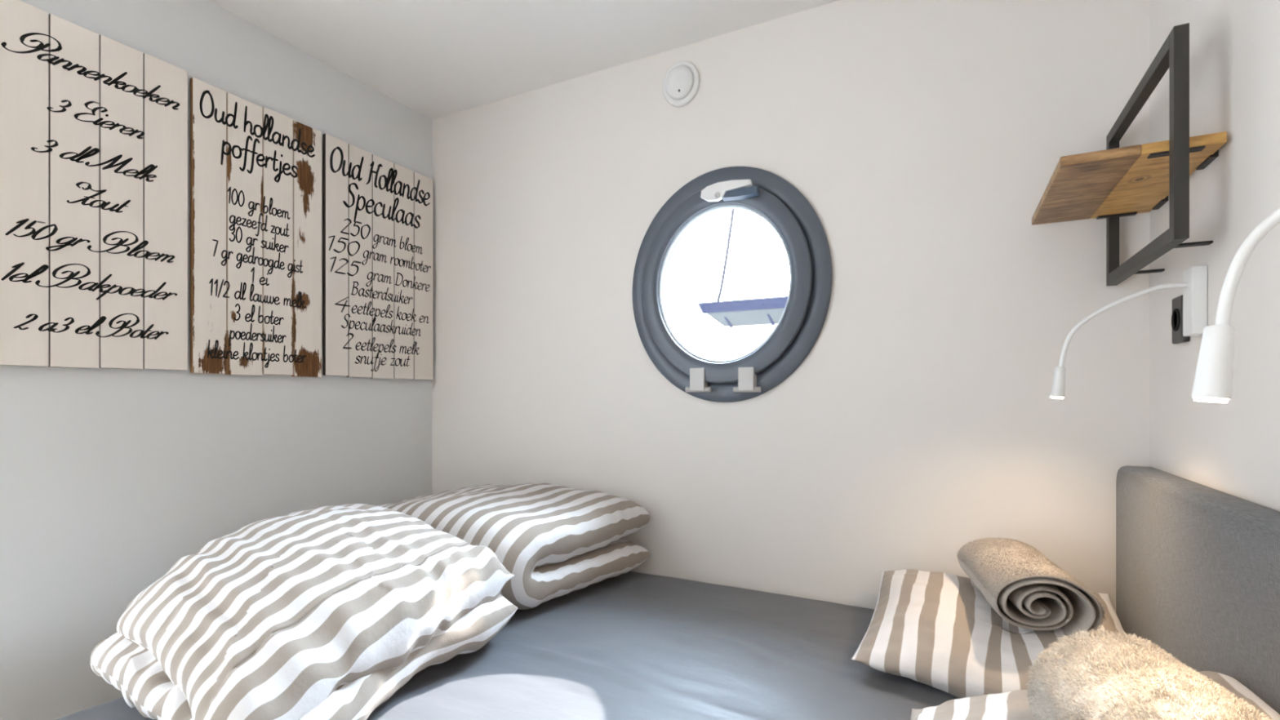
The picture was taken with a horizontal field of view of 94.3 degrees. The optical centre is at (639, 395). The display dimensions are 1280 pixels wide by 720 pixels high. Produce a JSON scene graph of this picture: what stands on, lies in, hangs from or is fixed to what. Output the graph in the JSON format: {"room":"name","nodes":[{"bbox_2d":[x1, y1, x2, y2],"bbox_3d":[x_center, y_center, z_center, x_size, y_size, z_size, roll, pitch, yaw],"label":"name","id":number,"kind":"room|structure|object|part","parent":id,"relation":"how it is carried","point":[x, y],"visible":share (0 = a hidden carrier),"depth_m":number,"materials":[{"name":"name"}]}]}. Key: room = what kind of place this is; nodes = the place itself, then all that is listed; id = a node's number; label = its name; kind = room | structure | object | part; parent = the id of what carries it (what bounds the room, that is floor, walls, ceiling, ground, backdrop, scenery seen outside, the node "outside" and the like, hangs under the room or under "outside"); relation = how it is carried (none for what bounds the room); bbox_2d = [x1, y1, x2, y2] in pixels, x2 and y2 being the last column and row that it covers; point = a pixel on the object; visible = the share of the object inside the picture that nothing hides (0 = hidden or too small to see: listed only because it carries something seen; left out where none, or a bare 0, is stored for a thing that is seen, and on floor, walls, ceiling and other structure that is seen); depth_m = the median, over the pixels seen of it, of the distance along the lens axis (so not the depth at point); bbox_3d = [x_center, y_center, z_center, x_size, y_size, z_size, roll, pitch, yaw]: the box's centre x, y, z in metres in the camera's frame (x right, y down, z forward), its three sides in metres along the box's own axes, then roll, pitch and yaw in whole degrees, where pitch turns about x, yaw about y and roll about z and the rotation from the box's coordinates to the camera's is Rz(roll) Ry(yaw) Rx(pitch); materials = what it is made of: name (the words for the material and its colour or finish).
{"room":"ship interior","nodes":[
{"label":"ship interior","id":0,"kind":"room"},
{"bbox_2d":[0,0,432,719],"bbox_3d":[-1.683,-0.011,1.126,0.100,2.343,3.450,0,0,27],"label":"wall","id":1,"kind":"structure","parent":0,"point":[110,477],"depth_m":1.69,"materials":[{"name":"white paint"}]},
{"bbox_2d":[0,0,187,370],"bbox_3d":[-1.399,-0.502,1.539,0.024,0.862,0.389,0,0,27],"label":"board","id":2,"kind":"object","parent":1,"relation":"attached to","point":[94,126],"visible":1,"depth_m":1.50,"materials":[{"name":"beige paint"}]},
{"bbox_2d":[190,77,321,377],"bbox_3d":[-1.212,-0.494,1.900,0.024,0.860,0.399,0,0,27],"label":"board","id":3,"kind":"object","parent":1,"relation":"attached to","point":[255,171],"visible":1,"depth_m":1.86,"materials":[{"name":"beige wood"}]},
{"bbox_2d":[323,133,432,380],"bbox_3d":[-1.001,-0.495,2.307,0.024,0.855,0.491,0,0,27],"label":"board","id":4,"kind":"object","parent":1,"relation":"attached to","point":[378,211],"visible":1,"depth_m":2.27,"materials":[{"name":"beige wood"}]},
{"bbox_2d":[208,0,839,119],"bbox_3d":[-0.574,-1.243,0.551,2.598,0.120,3.450,0,0,27],"label":"ceiling","id":5,"kind":"structure","parent":0,"point":[437,59],"depth_m":1.94,"materials":[{"name":"white paint"}]},
{"bbox_2d":[432,0,1149,611],"bbox_3d":[0.197,-0.011,2.038,2.398,2.343,0.100,0,0,27],"label":"wall","id":6,"kind":"structure","parent":0,"point":[925,140],"depth_m":1.77,"materials":[{"name":"white paint"}]},
{"bbox_2d":[662,61,699,106],"bbox_3d":[0.134,-1.054,1.996,0.132,0.149,0.032,0,0,27],"label":"air vent","id":7,"kind":"object","parent":6,"relation":"in","point":[681,84],"visible":1,"depth_m":1.99,"materials":[{"name":"white plastic"}]},
{"bbox_2d":[632,166,832,402],"bbox_3d":[0.283,-0.361,1.950,0.677,0.764,0.188,0,0,27],"label":"window","id":8,"kind":"structure","parent":6,"relation":"in","point":[764,193],"depth_m":1.86,"materials":[{"name":"grey"}]},
{"bbox_3d":[0.274,-0.645,1.871,0.167,0.055,0.034,0,0,27],"label":"handle","id":9,"kind":"part","parent":8,"relation":"part of","materials":[{"name":"white plastic"}]},
{"bbox_2d":[1149,0,1279,511],"bbox_3d":[0.535,-0.011,-0.024,0.100,2.343,3.450,0,0,27],"label":"wall","id":10,"kind":"structure","parent":0,"point":[1232,447],"depth_m":1.04,"materials":[{"name":"white paint"}]},
{"bbox_2d":[1049,265,1207,399],"bbox_3d":[0.973,-0.120,1.196,0.244,0.253,0.052,0,0,27],"label":"reading lamp","id":11,"kind":"object","parent":10,"relation":"attached to","point":[1194,285],"visible":1,"depth_m":1.15,"materials":[{"name":"white plastic"}]},
{"bbox_2d":[1031,22,1226,285],"bbox_3d":[1.012,-0.459,1.272,0.244,0.372,0.496,0,0,27],"label":"wall shelf","id":12,"kind":"object","parent":10,"relation":"attached to","point":[1113,183],"visible":1,"depth_m":1.15,"materials":[{"name":"brown wood"}]},
{"bbox_3d":[1.153,-0.436,1.436,0.075,0.004,0.018,0,0,27],"label":"support plate","id":13,"kind":"part","parent":12,"relation":"part of","materials":[{"name":"black metal"}]},
{"bbox_3d":[1.054,-0.459,1.250,0.021,0.372,0.496,0,0,27],"label":"metal frame","id":14,"kind":"part","parent":12,"relation":"part of","materials":[{"name":"grey metal"}]},
{"bbox_3d":[0.959,-0.436,1.063,0.075,0.004,0.018,0,0,27],"label":"support plate","id":15,"kind":"part","parent":12,"relation":"part of","materials":[{"name":"black metal"}]},
{"bbox_2d":[1171,294,1190,343],"bbox_3d":[1.118,-0.158,1.230,0.017,0.096,0.062,0,0,27],"label":"power socket","id":16,"kind":"object","parent":10,"relation":"attached to","point":[1177,303],"visible":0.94,"depth_m":1.22,"materials":[{"name":"grey plastic"}]},
{"bbox_2d":[1191,207,1279,403],"bbox_3d":[0.596,-0.120,0.469,0.244,0.253,0.052,0,0,27],"label":"reading lamp","id":17,"kind":"object","parent":10,"relation":"attached to","point":[1213,378],"visible":1,"depth_m":0.51,"materials":[{"name":"white plastic"}]},
{"bbox_3d":[-0.574,1.200,0.551,2.597,0.080,3.450,0,0,27],"label":"floor","id":18,"kind":"structure","parent":0,"visible":0},
{"bbox_2d":[55,466,1279,719],"bbox_3d":[-0.019,0.664,1.137,1.949,0.992,1.682,0,0,27],"label":"bed","id":19,"kind":"object","parent":18,"relation":"on","point":[1197,566],"visible":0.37,"depth_m":1.24,"materials":[{"name":"grey fabric"}]},
{"bbox_2d":[89,503,518,719],"bbox_3d":[-0.741,0.453,1.309,0.821,0.331,0.783,0,0,27],"label":"pillow","id":20,"kind":"object","parent":19,"relation":"on","point":[325,612],"visible":1,"depth_m":1.12,"materials":[{"name":"fabric"}]},
{"bbox_3d":[-0.037,0.716,1.181,1.877,0.225,1.622,0,0,27],"label":"mattress","id":21,"kind":"part","parent":19,"relation":"part of","materials":[{"name":"grey"}]},
{"bbox_2d":[377,483,649,609],"bbox_3d":[-0.531,0.455,1.972,0.968,0.293,0.598,0,0,27],"label":"duvet","id":22,"kind":"object","parent":19,"relation":"on","point":[555,540],"visible":0.66,"depth_m":1.77,"materials":[{"name":"fabric"}]},
{"bbox_2d":[851,568,1125,698],"bbox_3d":[0.775,0.549,1.315,0.539,0.191,0.582,0,0,27],"label":"pillow","id":23,"kind":"object","parent":19,"relation":"on","point":[938,630],"visible":0.57,"depth_m":1.25,"materials":[{"name":"fabric"}]},
{"bbox_2d":[956,537,1106,637],"bbox_3d":[0.843,0.413,1.307,0.197,0.140,0.319,0,0,16],"label":"rolled towel","id":24,"kind":"object","parent":23,"relation":"on","point":[1027,589],"visible":0.98,"depth_m":1.20,"materials":[{"name":"beige fabric"}]},
{"bbox_2d":[910,671,1279,719],"bbox_3d":[0.531,0.482,0.715,0.460,0.248,0.580,0,0,30],"label":"pillow","id":25,"kind":"object","parent":19,"relation":"on","point":[1010,705],"visible":0.41,"depth_m":0.84,"materials":[{"name":"fabric"}]},
{"bbox_2d":[1025,628,1274,719],"bbox_3d":[0.500,0.350,0.543,0.161,0.175,0.342,0,0,16],"label":"rolled towel","id":26,"kind":"object","parent":25,"relation":"on","point":[1101,675],"visible":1,"depth_m":0.60,"materials":[{"name":"beige fabric"}]},
{"bbox_3d":[0.816,0.604,0.705,0.068,0.872,1.682,0,0,27],"label":"headboard","id":27,"kind":"part","parent":19,"relation":"part of","materials":[{"name":"grey fabric"}]},
{"label":"outside","id":28,"kind":"structure","parent":0,"visible":0},
{"bbox_2d":[716,208,734,302],"bbox_3d":[0.919,-2.097,5.606,0.436,2.479,0.028,0,0,27],"label":"cable","id":29,"kind":"object","parent":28,"point":[733,209],"visible":0.38,"depth_m":5.64,"materials":[{"name":"grey plastic"}]},
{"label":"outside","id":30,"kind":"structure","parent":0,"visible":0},
{"bbox_2d":[697,296,787,359],"bbox_3d":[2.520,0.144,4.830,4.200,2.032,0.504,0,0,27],"label":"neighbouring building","id":31,"kind":"structure","parent":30,"point":[749,322],"depth_m":5.59,"materials":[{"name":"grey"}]}
]}

